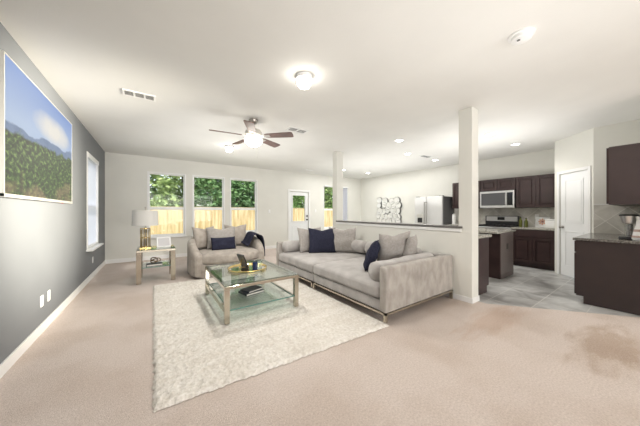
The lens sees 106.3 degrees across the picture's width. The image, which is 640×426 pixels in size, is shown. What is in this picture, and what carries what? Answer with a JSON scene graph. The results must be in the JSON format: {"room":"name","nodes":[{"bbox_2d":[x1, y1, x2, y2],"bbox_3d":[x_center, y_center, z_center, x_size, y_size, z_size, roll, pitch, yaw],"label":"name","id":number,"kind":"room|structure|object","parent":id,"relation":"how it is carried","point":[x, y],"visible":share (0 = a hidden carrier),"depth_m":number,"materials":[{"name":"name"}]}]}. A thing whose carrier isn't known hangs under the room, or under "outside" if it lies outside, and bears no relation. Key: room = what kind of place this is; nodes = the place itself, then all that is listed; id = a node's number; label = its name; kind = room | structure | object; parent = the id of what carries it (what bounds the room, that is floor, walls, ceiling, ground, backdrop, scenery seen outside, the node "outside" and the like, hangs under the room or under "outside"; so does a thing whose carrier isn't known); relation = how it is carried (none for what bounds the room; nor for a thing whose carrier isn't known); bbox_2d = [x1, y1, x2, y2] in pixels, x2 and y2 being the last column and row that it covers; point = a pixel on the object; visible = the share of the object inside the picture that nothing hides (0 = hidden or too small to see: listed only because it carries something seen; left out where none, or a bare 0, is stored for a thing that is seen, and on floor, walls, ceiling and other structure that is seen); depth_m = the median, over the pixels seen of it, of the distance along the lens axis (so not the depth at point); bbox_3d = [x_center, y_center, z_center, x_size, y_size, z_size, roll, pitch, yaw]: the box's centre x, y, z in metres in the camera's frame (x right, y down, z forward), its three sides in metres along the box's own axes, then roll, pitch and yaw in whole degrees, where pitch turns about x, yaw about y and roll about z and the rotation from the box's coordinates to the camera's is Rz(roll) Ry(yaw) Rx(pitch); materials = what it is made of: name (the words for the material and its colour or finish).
{"room":"living room","nodes":[
{"label":"living room","id":0,"kind":"room"},
{"bbox_2d":[0,22,104,363],"bbox_3d":[-1.373,-0.098,0.154,0.140,2.740,13.820,0,0,-35],"label":"wall","id":1,"kind":"structure","parent":0,"point":[43,244],"depth_m":2.58,"materials":[{"name":"paint"}]},
{"bbox_2d":[0,50,71,203],"bbox_3d":[-2.965,-0.672,2.598,0.036,1.124,1.882,0,0,-35],"label":"picture","id":2,"kind":"object","parent":1,"relation":"attached to","point":[36,137],"visible":1,"depth_m":2.23,"materials":[{"name":"multicoloured paper"}]},
{"bbox_2d":[40,295,43,307],"bbox_3d":[-2.938,0.942,2.537,0.010,0.116,0.072,0,0,-35],"label":"wall outlet","id":3,"kind":"object","parent":1,"relation":"attached to","point":[42,296],"visible":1,"depth_m":2.52,"materials":[{"name":"white plastic"}]},
{"bbox_2d":[47,290,49,301],"bbox_3d":[-3.058,0.942,2.709,0.010,0.116,0.072,0,0,-35],"label":"wall outlet","id":4,"kind":"object","parent":1,"relation":"attached to","point":[48,291],"visible":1,"depth_m":2.69,"materials":[{"name":"white plastic"}]},
{"bbox_2d":[0,260,105,378],"bbox_3d":[-1.309,1.222,0.198,0.016,0.100,13.820,0,0,-35],"label":"baseboard","id":5,"kind":"structure","parent":1,"relation":"attached to","point":[21,349],"depth_m":2.47,"materials":[{"name":"white paint"}]},
{"bbox_2d":[86,151,103,251],"bbox_3d":[-4.454,-0.188,4.674,0.220,1.780,1.120,0,0,-35],"label":"window","id":6,"kind":"structure","parent":1,"relation":"in","point":[95,245],"depth_m":4.98,"materials":[{"name":"white paint"}]},
{"bbox_2d":[88,152,98,245],"bbox_3d":[-4.451,-0.215,4.676,0.077,1.705,1.010,0,0,-35],"label":"window blind","id":7,"kind":"object","parent":6,"relation":"attached to","point":[91,187],"visible":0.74,"depth_m":4.71,"materials":[{"name":"white plastic"}]},
{"bbox_2d":[105,152,360,259],"bbox_3d":[-1.617,-0.093,8.485,8.970,2.750,0.140,0,0,-35],"label":"wall","id":8,"kind":"structure","parent":0,"point":[125,174],"depth_m":6.91,"materials":[{"name":"beige paint"}]},
{"bbox_2d":[147,171,186,238],"bbox_3d":[-4.222,-0.188,6.635,0.960,1.780,0.185,0,0,-35],"label":"window","id":9,"kind":"structure","parent":8,"relation":"in","point":[183,208],"depth_m":6.66,"materials":[{"name":"white paint"}]},
{"bbox_2d":[106,245,275,263],"bbox_3d":[-1.705,1.222,8.328,8.614,0.100,0.016,0,0,-35],"label":"baseboard","id":10,"kind":"structure","parent":8,"relation":"attached to","point":[110,261],"depth_m":6.34,"materials":[{"name":"white paint"}]},
{"bbox_2d":[191,175,224,235],"bbox_3d":[-3.351,-0.188,7.240,0.960,1.780,0.185,0,0,-35],"label":"window","id":11,"kind":"structure","parent":8,"relation":"in","point":[193,176],"depth_m":7.25,"materials":[{"name":"white paint"}]},
{"bbox_2d":[230,178,258,232],"bbox_3d":[-2.489,-0.188,7.839,0.960,1.780,0.185,0,0,-35],"label":"window","id":12,"kind":"structure","parent":8,"relation":"in","point":[236,179],"depth_m":8.01,"materials":[{"name":"white paint"}]},
{"bbox_2d":[288,189,309,240],"bbox_3d":[-0.786,0.222,8.998,0.950,2.100,0.115,0,0,-35],"label":"door","id":13,"kind":"structure","parent":8,"relation":"in","point":[292,225],"depth_m":8.93,"materials":[{"name":"white paint"}]},
{"bbox_2d":[323,185,332,229],"bbox_3d":[0.623,-0.188,10.002,1.300,1.780,0.185,0,0,-35],"label":"window","id":14,"kind":"structure","parent":8,"relation":"in","point":[324,228],"depth_m":9.61,"materials":[{"name":"white paint"}]},
{"bbox_2d":[324,185,347,219],"bbox_3d":[0.695,-0.208,9.933,1.240,1.720,0.079,0,0,-35],"label":"vertical blind","id":15,"kind":"object","parent":14,"relation":"attached to","point":[344,188],"visible":0.72,"depth_m":10.19,"materials":[{"name":"white"}]},
{"bbox_2d":[0,0,639,178],"bbox_3d":[2.285,-1.528,2.696,9.170,0.120,14.220,0,0,-35],"label":"ceiling","id":16,"kind":"structure","parent":0,"point":[383,72],"depth_m":2.49,"materials":[{"name":"paint"}]},
{"bbox_2d":[122,88,155,101],"bbox_3d":[-2.261,-1.461,3.008,0.330,0.013,0.170,0,0,-35],"label":"ceiling vent","id":17,"kind":"object","parent":16,"relation":"in","point":[127,92],"visible":1,"depth_m":3.00,"materials":[{"name":"white plastic"}]},
{"bbox_2d":[225,145,232,151],"bbox_3d":[-2.020,-1.400,5.343,0.180,0.136,0.180,0,0,-35],"label":"ceiling light","id":18,"kind":"object","parent":16,"relation":"attached to","point":[229,148],"visible":1,"depth_m":5.29,"materials":[{"name":"white glass"}]},
{"bbox_2d":[209,118,293,148],"bbox_3d":[-1.093,-1.168,3.829,1.235,0.600,1.248,0,0,-35],"label":"ceiling fan","id":19,"kind":"object","parent":16,"relation":"hanging from","point":[253,135],"visible":1,"depth_m":3.75,"materials":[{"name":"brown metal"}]},
{"bbox_2d":[286,126,308,133],"bbox_3d":[-0.405,-1.462,4.297,0.360,0.012,0.200,0,0,-35],"label":"ceiling vent","id":20,"kind":"object","parent":16,"relation":"in","point":[293,129],"visible":1,"depth_m":4.29,"materials":[{"name":"white plastic"}]},
{"bbox_2d":[296,71,311,89],"bbox_3d":[-0.172,-1.400,2.590,0.180,0.136,0.180,0,0,-35],"label":"ceiling light","id":21,"kind":"object","parent":16,"relation":"attached to","point":[304,79],"visible":1,"depth_m":2.53,"materials":[{"name":"white glass"}]},
{"bbox_2d":[508,27,535,44],"bbox_3d":[1.669,-1.441,1.989,0.176,0.054,0.176,0,0,-35],"label":"smoke detector","id":22,"kind":"object","parent":16,"relation":"attached to","point":[523,35],"visible":1,"depth_m":1.96,"materials":[{"name":"white plastic"}]},
{"bbox_2d":[0,248,639,425],"bbox_3d":[2.326,1.302,2.725,9.070,0.060,14.020,0,0,-35],"label":"floor","id":23,"kind":"structure","parent":0,"point":[442,360],"depth_m":1.93,"materials":[{"name":"beige carpet"}]},
{"bbox_2d":[136,244,175,284],"bbox_3d":[-3.124,0.973,4.582,0.590,0.599,0.590,0,0,-35],"label":"end table","id":24,"kind":"object","parent":23,"relation":"on","point":[172,250],"visible":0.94,"depth_m":4.43,"materials":[{"name":"beige metal"}]},
{"bbox_2d":[132,207,158,248],"bbox_3d":[-3.272,0.287,4.497,0.410,0.770,0.410,0,0,-35],"label":"table lamp","id":25,"kind":"object","parent":24,"relation":"on","point":[145,217],"visible":1,"depth_m":4.40,"materials":[{"name":"grey fabric"}]},
{"bbox_2d":[146,262,162,266],"bbox_3d":[-3.077,0.971,4.462,0.250,0.030,0.170,0,0,-39],"label":"hardcover book","id":26,"kind":"object","parent":24,"relation":"on","point":[156,263],"visible":0.98,"depth_m":4.44,"materials":[{"name":"grey paper"}]},
{"bbox_2d":[150,257,160,262],"bbox_3d":[-3.061,0.892,4.473,0.167,0.115,0.061,0,0,-35],"label":"knot sculpture","id":27,"kind":"object","parent":26,"relation":"on","point":[151,259],"visible":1,"depth_m":4.46,"materials":[{"name":"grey metal"}]},
{"bbox_2d":[142,260,170,264],"bbox_3d":[-3.124,0.992,4.582,0.438,0.010,0.570,0,0,-35],"label":"glass shelf","id":28,"kind":"object","parent":24,"relation":"attached to","point":[164,261],"depth_m":4.69,"materials":[{"name":"clear glass"}]},
{"bbox_2d":[156,237,170,247],"bbox_3d":[-3.025,0.578,4.640,0.230,0.190,0.090,0,0,-45],"label":"photo frame","id":29,"kind":"object","parent":24,"relation":"on","point":[161,241],"visible":1,"depth_m":4.62,"materials":[{"name":"white paint"}]},
{"bbox_2d":[187,236,264,277],"bbox_3d":[-2.061,0.907,5.278,1.503,0.731,1.420,0,0,-35],"label":"loveseat","id":30,"kind":"object","parent":23,"relation":"on","point":[197,259],"visible":0.63,"depth_m":4.67,"materials":[{"name":"beige fabric"}]},
{"bbox_2d":[192,226,213,248],"bbox_3d":[-2.561,0.558,5.327,0.239,0.477,0.528,0,0,38],"label":"throw pillow","id":31,"kind":"object","parent":30,"relation":"on","point":[199,235],"visible":0.58,"depth_m":5.17,"materials":[{"name":"beige fabric"}]},
{"bbox_2d":[206,226,235,248],"bbox_3d":[-2.195,0.565,5.348,0.620,0.463,0.225,0,0,-35],"label":"throw pillow","id":32,"kind":"object","parent":30,"relation":"on","point":[211,232],"visible":0.54,"depth_m":5.26,"materials":[{"name":"grey fabric"}]},
{"bbox_2d":[211,236,235,249],"bbox_3d":[-2.073,0.671,5.164,0.500,0.265,0.170,0,0,-35],"label":"throw pillow","id":33,"kind":"object","parent":30,"relation":"on","point":[226,242],"visible":1,"depth_m":5.11,"materials":[{"name":"blue fabric"}]},
{"bbox_2d":[199,246,258,263],"bbox_3d":[-2.004,0.902,5.196,1.188,0.206,1.220,0,0,-35],"label":"seat cushion","id":34,"kind":"object","parent":30,"relation":"on","point":[251,253],"depth_m":4.77,"materials":[{"name":"beige fabric"}]},
{"bbox_2d":[224,224,245,244],"bbox_3d":[-2.046,0.547,5.807,0.520,0.501,0.234,0,0,-21],"label":"throw pillow","id":35,"kind":"object","parent":30,"relation":"on","point":[240,231],"visible":0.52,"depth_m":5.76,"materials":[{"name":"beige fabric"}]},
{"bbox_2d":[241,231,264,255],"bbox_3d":[-1.591,0.749,5.666,0.421,0.562,0.562,0,0,-35],"label":"throw blanket","id":36,"kind":"object","parent":30,"relation":"on","point":[249,235],"visible":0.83,"depth_m":5.57,"materials":[{"name":"blue fabric"}]},
{"bbox_2d":[152,269,388,412],"bbox_3d":[-1.039,1.253,3.387,2.182,0.030,3.262,0,0,-35],"label":"shag rug","id":37,"kind":"object","parent":23,"relation":"on","point":[195,353],"visible":0.84,"depth_m":2.50,"materials":[{"name":"beige carpet"}]},
{"bbox_2d":[205,260,298,324],"bbox_3d":[-1.015,1.029,3.405,0.930,0.426,1.230,0,0,-35],"label":"coffee table","id":38,"kind":"object","parent":37,"relation":"on","point":[208,269],"visible":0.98,"depth_m":3.14,"materials":[{"name":"beige metal"}]},
{"bbox_2d":[228,263,266,272],"bbox_3d":[-1.044,0.803,3.464,0.544,0.024,0.544,0,0,-35],"label":"round tray","id":39,"kind":"object","parent":38,"relation":"on","point":[234,268],"visible":0.9,"depth_m":3.42,"materials":[{"name":"gold mirror"}]},
{"bbox_2d":[229,264,264,270],"bbox_3d":[-1.044,0.812,3.464,0.500,0.006,0.500,0,0,-35],"label":"mirror","id":40,"kind":"object","parent":39,"relation":"on","point":[234,267],"depth_m":3.44,"materials":[{"name":"glass"}]},
{"bbox_2d":[252,262,257,268],"bbox_3d":[-0.932,0.764,3.444,0.076,0.088,0.076,0,0,-35],"label":"candle jar","id":41,"kind":"object","parent":39,"relation":"on","point":[254,264],"visible":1,"depth_m":3.42,"materials":[{"name":"blue glass"}]},
{"bbox_2d":[238,289,263,296],"bbox_3d":[-0.934,1.079,3.272,0.210,0.028,0.270,0,0,43],"label":"hardcover book","id":42,"kind":"object","parent":38,"relation":"on","point":[261,290],"visible":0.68,"depth_m":3.19,"materials":[{"name":"grey paper"}]},
{"bbox_2d":[240,285,262,292],"bbox_3d":[-0.932,1.054,3.286,0.180,0.022,0.240,0,0,35],"label":"hardcover book","id":43,"kind":"object","parent":42,"relation":"on","point":[250,289],"visible":0.98,"depth_m":3.27,"materials":[{"name":"grey paper"}]},
{"bbox_2d":[276,240,452,322],"bbox_3d":[0.511,0.950,4.295,1.502,0.645,2.910,0,0,-35],"label":"sofa","id":44,"kind":"object","parent":23,"relation":"on","point":[401,286],"visible":0.76,"depth_m":3.22,"materials":[{"name":"beige fabric"}]},
{"bbox_2d":[282,240,299,252],"bbox_3d":[-0.273,0.716,5.254,1.204,0.236,0.238,0,0,-35],"label":"bolster cushion","id":45,"kind":"object","parent":44,"relation":"on","point":[288,246],"visible":0.3,"depth_m":4.93,"materials":[{"name":"beige fabric"}]},
{"bbox_2d":[297,227,320,252],"bbox_3d":[-0.191,0.578,5.072,0.624,0.518,0.224,0,0,-35],"label":"throw pillow","id":46,"kind":"object","parent":44,"relation":"on","point":[303,234],"visible":0.41,"depth_m":4.91,"materials":[{"name":"grey fabric"}]},
{"bbox_2d":[308,228,336,252],"bbox_3d":[0.048,0.580,4.891,0.573,0.514,0.219,0,0,-6],"label":"throw pillow","id":47,"kind":"object","parent":44,"relation":"on","point":[319,241],"visible":0.98,"depth_m":4.82,"materials":[{"name":"blue fabric"}]},
{"bbox_2d":[279,251,365,272],"bbox_3d":[0.067,0.919,4.838,1.393,0.202,1.309,0,0,-35],"label":"seat cushion","id":48,"kind":"object","parent":44,"relation":"on","point":[304,262],"depth_m":4.46,"materials":[{"name":"beige fabric"}]},
{"bbox_2d":[329,227,356,252],"bbox_3d":[0.460,0.573,4.925,0.587,0.528,0.238,0,0,3],"label":"throw pillow","id":49,"kind":"object","parent":44,"relation":"on","point":[343,239],"visible":0.84,"depth_m":4.85,"materials":[{"name":"grey fabric"}]},
{"bbox_2d":[313,257,379,297],"bbox_3d":[0.841,0.918,3.727,1.396,0.202,1.400,0,0,-35],"label":"seat cushion","id":50,"kind":"object","parent":44,"relation":"on","point":[350,274],"depth_m":3.37,"materials":[{"name":"beige fabric"}]},
{"bbox_2d":[351,240,366,252],"bbox_3d":[0.600,0.683,5.054,0.253,0.248,1.080,0,0,-35],"label":"bolster cushion","id":51,"kind":"object","parent":44,"relation":"on","point":[357,245],"visible":0.32,"depth_m":4.66,"materials":[{"name":"beige fabric"}]},
{"bbox_2d":[363,240,379,270],"bbox_3d":[0.760,0.619,3.513,0.243,0.484,0.536,0,0,14],"label":"throw pillow","id":52,"kind":"object","parent":44,"relation":"on","point":[371,255],"visible":0.82,"depth_m":3.30,"materials":[{"name":"blue fabric"}]},
{"bbox_2d":[364,242,421,253],"bbox_3d":[1.232,0.682,4.144,0.254,0.245,1.120,0,0,-35],"label":"bolster cushion","id":53,"kind":"object","parent":44,"relation":"on","point":[368,244],"visible":0.11,"depth_m":4.44,"materials":[{"name":"beige fabric"}]},
{"bbox_2d":[377,230,410,260],"bbox_3d":[1.088,0.555,3.562,0.590,0.572,0.244,0,0,-18],"label":"throw pillow","id":54,"kind":"object","parent":44,"relation":"on","point":[391,247],"visible":0.7,"depth_m":3.45,"materials":[{"name":"grey fabric"}]},
{"bbox_2d":[368,252,433,281],"bbox_3d":[1.135,0.719,3.228,1.227,0.256,0.252,0,0,-35],"label":"bolster cushion","id":55,"kind":"object","parent":44,"relation":"on","point":[374,267],"visible":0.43,"depth_m":2.98,"materials":[{"name":"beige fabric"}]},
{"bbox_2d":[403,235,417,255],"bbox_3d":[1.361,0.561,3.627,0.200,0.423,0.462,0,0,29],"label":"throw pillow","id":56,"kind":"object","parent":44,"relation":"on","point":[410,248],"visible":0.64,"depth_m":3.45,"materials":[{"name":"grey fabric"}]},
{"bbox_2d":[415,195,453,224],"bbox_3d":[3.579,0.392,7.566,0.786,1.760,0.900,0,0,-35],"label":"refrigerator","id":57,"kind":"object","parent":23,"relation":"on","point":[435,209],"visible":0.56,"depth_m":7.28,"materials":[{"name":"grey metal"}]},
{"bbox_2d":[478,237,488,294],"bbox_3d":[1.715,0.837,4.809,0.595,0.870,2.700,0,0,-35],"label":"base cabinet","id":58,"kind":"object","parent":23,"relation":"on","point":[483,243],"visible":0.21,"depth_m":3.75,"materials":[{"name":"brown wood"}]},
{"bbox_2d":[478,234,491,238],"bbox_3d":[1.728,0.381,4.805,0.618,0.038,2.740,0,0,-35],"label":"countertop","id":59,"kind":"structure","parent":58,"relation":"on","point":[479,235],"depth_m":3.73,"materials":[{"name":"stone"}]},
{"bbox_2d":[478,232,512,278],"bbox_3d":[3.295,0.839,5.315,0.682,0.874,1.432,0,0,-35],"label":"kitchen island","id":60,"kind":"object","parent":23,"relation":"on","point":[500,245],"visible":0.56,"depth_m":4.64,"materials":[{"name":"brown wood"}]},
{"bbox_2d":[478,228,515,233],"bbox_3d":[3.191,0.381,5.256,0.960,0.038,1.510,0,0,-35],"label":"island countertop","id":61,"kind":"structure","parent":60,"relation":"on","point":[480,230],"depth_m":4.70,"materials":[{"name":"stone"}]},
{"bbox_2d":[478,216,519,228],"bbox_3d":[4.581,0.687,6.207,0.682,1.170,0.750,0,0,-35],"label":"gas range","id":62,"kind":"object","parent":23,"relation":"on","point":[494,222],"visible":0.38,"depth_m":6.25,"materials":[{"name":"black metal"}]},
{"bbox_2d":[478,225,517,227],"bbox_3d":[4.608,0.363,6.226,0.615,0.018,0.750,0,0,-35],"label":"cooktop","id":63,"kind":"object","parent":62,"relation":"in","point":[479,226],"depth_m":6.02,"materials":[{"name":"black glass"}]},
{"bbox_2d":[512,229,554,270],"bbox_3d":[5.049,0.837,5.601,0.625,0.870,0.765,0,0,-35],"label":"base cabinet","id":64,"kind":"object","parent":23,"relation":"on","point":[531,248],"visible":0.7,"depth_m":5.39,"materials":[{"name":"brown wood"}]},
{"bbox_2d":[511,226,554,230],"bbox_3d":[5.047,0.381,5.595,0.635,0.038,0.772,0,0,-35],"label":"countertop","id":65,"kind":"structure","parent":64,"relation":"on","point":[518,227],"depth_m":5.45,"materials":[{"name":"stone"}]},
{"bbox_2d":[524,218,527,226],"bbox_3d":[5.008,0.251,5.831,0.072,0.220,0.072,0,0,-35],"label":"oil bottle","id":66,"kind":"object","parent":65,"relation":"on","point":[525,221],"visible":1,"depth_m":5.81,"materials":[{"name":"green glass"}]},
{"bbox_2d":[535,217,549,226],"bbox_3d":[5.305,0.243,5.721,0.060,0.239,0.260,0,0,-35],"label":"decorative plaque","id":67,"kind":"object","parent":65,"relation":"on","point":[539,221],"visible":0.82,"depth_m":5.74,"materials":[{"name":"white plastic"}]},
{"bbox_2d":[545,219,554,227],"bbox_3d":[5.260,0.261,5.434,0.184,0.200,0.224,0,0,-35],"label":"bread box","id":68,"kind":"object","parent":65,"relation":"on","point":[549,223],"visible":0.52,"depth_m":5.40,"materials":[{"name":"white plastic"}]},
{"bbox_2d":[574,240,639,314],"bbox_3d":[4.354,0.835,3.556,1.390,0.875,0.610,0,0,-35],"label":"base cabinet","id":69,"kind":"object","parent":23,"relation":"on","point":[606,274],"visible":0.94,"depth_m":3.15,"materials":[{"name":"brown wood"}]},
{"bbox_2d":[573,233,639,243],"bbox_3d":[4.345,0.379,3.552,1.430,0.034,0.625,0,0,-35],"label":"countertop","id":70,"kind":"structure","parent":69,"relation":"on","point":[598,237],"depth_m":3.31,"materials":[{"name":"grey stone"}]},
{"bbox_2d":[618,214,639,239],"bbox_3d":[4.097,0.195,3.182,0.180,0.332,0.180,0,0,-35],"label":"coffee grinder","id":71,"kind":"object","parent":70,"relation":"on","point":[628,220],"visible":0.84,"depth_m":3.15,"materials":[{"name":"black plastic"}]},
{"bbox_2d":[632,217,639,240],"bbox_3d":[4.077,0.211,3.035,0.171,0.300,0.171,0,0,-35],"label":"pitcher","id":72,"kind":"object","parent":70,"relation":"on","point":[636,232],"visible":0.99,"depth_m":3.04,"materials":[{"name":"white ceramic"}]},
{"bbox_3d":[4.178,0.837,6.853,0.625,0.870,0.754,0,0,-35],"label":"base cabinet","id":73,"kind":"object","parent":23,"relation":"on","visible":0},
{"bbox_3d":[4.172,0.381,6.854,0.635,0.038,0.766,0,0,-35],"label":"countertop","id":74,"kind":"structure","parent":73,"relation":"on","visible":0},
{"bbox_2d":[452,214,455,224],"bbox_3d":[3.903,0.196,7.000,0.140,0.330,0.140,0,0,-35],"label":"paper towel holder","id":75,"kind":"object","parent":74,"relation":"on","point":[453,215],"visible":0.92,"depth_m":6.96,"materials":[{"name":"paper"}]},
{"bbox_2d":[333,151,342,227],"bbox_3d":[0.439,-0.098,5.913,0.200,2.740,0.170,0,0,-35],"label":"column","id":76,"kind":"structure","parent":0,"point":[337,156],"depth_m":5.85,"materials":[{"name":"beige paint"}]},
{"bbox_2d":[337,224,458,294],"bbox_3d":[1.289,0.754,4.690,0.200,1.035,2.813,0,0,-35],"label":"wall","id":77,"kind":"structure","parent":0,"point":[443,242],"depth_m":3.85,"materials":[{"name":"beige paint"}]},
{"bbox_2d":[336,222,460,231],"bbox_3d":[1.210,0.262,4.610,0.020,0.050,2.850,0,0,-35],"label":"trim","id":78,"kind":"structure","parent":77,"relation":"attached to","point":[345,223],"depth_m":4.17,"materials":[{"name":"white paint"}]},
{"bbox_2d":[336,220,461,228],"bbox_3d":[1.306,0.221,4.666,0.270,0.031,2.862,0,0,-35],"label":"ledge cap","id":79,"kind":"object","parent":77,"relation":"on","point":[367,222],"visible":0.89,"depth_m":4.25,"materials":[{"name":"stone"}]},
{"bbox_2d":[443,293,479,303],"bbox_3d":[1.292,1.234,4.685,0.220,0.075,3.180,0,0,-35],"label":"trim","id":80,"kind":"structure","parent":77,"relation":"attached to","point":[455,296],"depth_m":3.41,"materials":[{"name":"white paint"}]},
{"bbox_2d":[361,149,554,223],"bbox_3d":[3.745,-0.098,8.156,0.140,2.740,6.720,0,0,-35],"label":"wall","id":81,"kind":"structure","parent":0,"point":[437,181],"depth_m":8.04,"materials":[{"name":"beige paint"}]},
{"bbox_2d":[376,197,401,222],"bbox_3d":[2.696,-0.037,9.482,0.066,1.151,1.238,0,0,-35],"label":"wall art","id":82,"kind":"object","parent":81,"relation":"attached to","point":[392,206],"visible":0.91,"depth_m":9.40,"materials":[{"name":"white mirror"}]},
{"bbox_2d":[452,181,480,208],"bbox_3d":[4.293,-0.480,6.933,0.345,0.755,0.754,0,0,-35],"label":"upper cabinet","id":83,"kind":"object","parent":81,"relation":"attached to","point":[455,186],"visible":0.31,"depth_m":7.05,"materials":[{"name":"brown wood"}]},
{"bbox_2d":[481,177,515,191],"bbox_3d":[4.727,-0.701,6.309,0.345,0.315,0.758,0,0,-35],"label":"upper cabinet","id":84,"kind":"object","parent":81,"relation":"attached to","point":[503,184],"visible":0.98,"depth_m":6.19,"materials":[{"name":"brown wood"}]},
{"bbox_2d":[480,190,515,207],"bbox_3d":[4.688,-0.323,6.282,0.431,0.430,0.750,0,0,-35],"label":"microwave","id":85,"kind":"object","parent":84,"relation":"attached to","point":[492,199],"visible":0.94,"depth_m":6.14,"materials":[{"name":"metal"}]},
{"bbox_2d":[457,208,554,226],"bbox_3d":[4.863,0.130,6.418,0.008,0.465,2.330,0,0,-35],"label":"backsplash","id":86,"kind":"structure","parent":81,"relation":"attached to","point":[529,213],"depth_m":6.11,"materials":[{"name":"tile"}]},
{"bbox_2d":[516,173,554,207],"bbox_3d":[5.164,-0.480,5.681,0.345,0.755,0.765,0,0,-35],"label":"upper cabinet","id":87,"kind":"object","parent":81,"relation":"attached to","point":[535,191],"visible":0.91,"depth_m":5.58,"materials":[{"name":"brown wood"}]},
{"bbox_2d":[459,107,477,297],"bbox_3d":[2.142,-0.098,3.463,0.200,2.740,0.182,0,0,-35],"label":"column","id":88,"kind":"structure","parent":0,"point":[468,117],"depth_m":3.39,"materials":[{"name":"beige paint"}]},
{"bbox_2d":[555,128,592,274],"bbox_3d":[4.895,-0.093,4.602,0.100,2.750,0.848,0,0,10],"label":"wall","id":89,"kind":"structure","parent":0,"point":[575,151],"depth_m":4.61,"materials":[{"name":"beige paint"}]},
{"bbox_2d":[557,166,590,277],"bbox_3d":[4.842,0.227,4.590,0.102,2.090,0.735,0,0,10],"label":"door","id":90,"kind":"structure","parent":89,"relation":"in","point":[575,186],"depth_m":4.63,"materials":[{"name":"white paint"}]},
{"bbox_2d":[593,119,639,232],"bbox_3d":[4.987,-0.098,3.976,0.100,2.740,0.597,0,0,-35],"label":"wall","id":91,"kind":"structure","parent":0,"point":[624,133],"depth_m":4.09,"materials":[{"name":"beige paint"}]},
{"bbox_2d":[594,205,639,233],"bbox_3d":[4.942,0.119,3.944,0.010,0.485,0.587,0,0,-35],"label":"backsplash","id":92,"kind":"structure","parent":91,"relation":"attached to","point":[607,219],"depth_m":4.02,"materials":[{"name":"tile"}]},
{"bbox_3d":[4.626,-0.098,3.300,1.464,2.740,0.100,0,0,-35],"label":"wall","id":93,"kind":"structure","parent":0,"visible":0},
{"bbox_2d":[606,143,639,205],"bbox_3d":[4.444,-0.475,3.436,1.380,0.755,0.320,0,0,-35],"label":"upper cabinet","id":94,"kind":"object","parent":93,"relation":"attached to","point":[622,161],"visible":1,"depth_m":3.06,"materials":[{"name":"brown wood"}]},
{"label":"outside","id":95,"kind":"structure","parent":0,"visible":0},
{"bbox_2d":[152,221,217,233],"bbox_3d":[-11.007,1.632,24.598,70.000,0.120,37.040,0,0,-35],"label":"ground","id":96,"kind":"structure","parent":95,"point":[195,221],"depth_m":26.02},
{"bbox_2d":[150,176,165,199],"bbox_3d":[-12.017,-2.345,15.156,5.820,7.840,4.859,0,0,-35],"label":"leafy tree","id":97,"kind":"object","parent":96,"relation":"on","point":[150,176],"visible":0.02,"depth_m":15.01,"materials":[{"name":"green plant"}]},
{"bbox_2d":[150,174,182,232],"bbox_3d":[-9.386,-1.333,12.236,4.450,5.820,3.479,0,0,-35],"label":"leafy tree","id":98,"kind":"object","parent":96,"relation":"on","point":[167,184],"visible":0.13,"depth_m":12.44,"materials":[{"name":"green plant"}]},
{"bbox_2d":[150,174,220,212],"bbox_3d":[-8.114,-1.647,14.341,4.688,6.445,3.938,0,0,-35],"label":"leafy tree","id":99,"kind":"object","parent":96,"relation":"on","point":[195,179],"visible":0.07,"depth_m":13.77,"materials":[{"name":"green plant"}]},
{"bbox_2d":[161,176,237,214],"bbox_3d":[-8.278,-2.457,17.247,5.526,8.064,4.627,0,0,-35],"label":"leafy tree","id":100,"kind":"object","parent":96,"relation":"on","point":[176,176],"visible":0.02,"depth_m":16.56,"materials":[{"name":"green plant"}]},
{"bbox_2d":[194,177,254,225],"bbox_3d":[-5.713,-1.451,14.411,4.488,6.055,3.489,0,0,-35],"label":"leafy tree","id":101,"kind":"object","parent":96,"relation":"on","point":[237,192],"visible":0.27,"depth_m":13.64,"materials":[{"name":"green plant"}]},
{"bbox_2d":[150,206,332,234],"bbox_3d":[-1.786,0.662,14.843,30.008,1.820,0.085,0,0,-35],"label":"wooden fence","id":102,"kind":"object","parent":96,"relation":"on","point":[167,219],"visible":0.05,"depth_m":12.20,"materials":[{"name":"brown wood"}]},
{"bbox_2d":[232,181,254,207],"bbox_3d":[-4.552,-1.703,16.128,3.890,6.558,5.240,0,0,44],"label":"leafy tree","id":103,"kind":"object","parent":96,"relation":"on","point":[252,203],"visible":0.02,"depth_m":14.96,"materials":[{"name":"green plant"}]},
{"bbox_2d":[293,195,324,207],"bbox_3d":[-2.169,-1.287,17.108,4.585,5.727,3.847,0,0,-35],"label":"leafy tree","id":104,"kind":"object","parent":96,"relation":"on","point":[297,203],"visible":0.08,"depth_m":16.72,"materials":[{"name":"green plant"}]},
{"bbox_2d":[301,187,332,207],"bbox_3d":[-0.385,-1.368,19.300,4.606,5.889,4.095,0,0,-35],"label":"leafy tree","id":105,"kind":"object","parent":96,"relation":"on","point":[326,189],"visible":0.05,"depth_m":18.86,"materials":[{"name":"green plant"}]},
{"bbox_2d":[324,187,332,207],"bbox_3d":[1.677,-1.295,20.282,4.667,5.742,3.708,0,0,-35],"label":"leafy tree","id":106,"kind":"object","parent":96,"relation":"on","point":[329,192],"visible":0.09,"depth_m":18.82,"materials":[{"name":"green plant"}]},
{"bbox_3d":[-1.107,0.723,3.433,0.147,0.174,0.167,0,0,-35],"label":"easel","id":107,"kind":"object","parent":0,"visible":0},
{"bbox_2d":[237,254,248,268],"bbox_3d":[-1.107,0.706,3.443,0.160,0.209,0.110,0,0,41],"label":"plaque","id":108,"kind":"object","parent":107,"relation":"on","point":[240,256],"visible":0.9,"depth_m":3.41,"materials":[{"name":"black plastic"}]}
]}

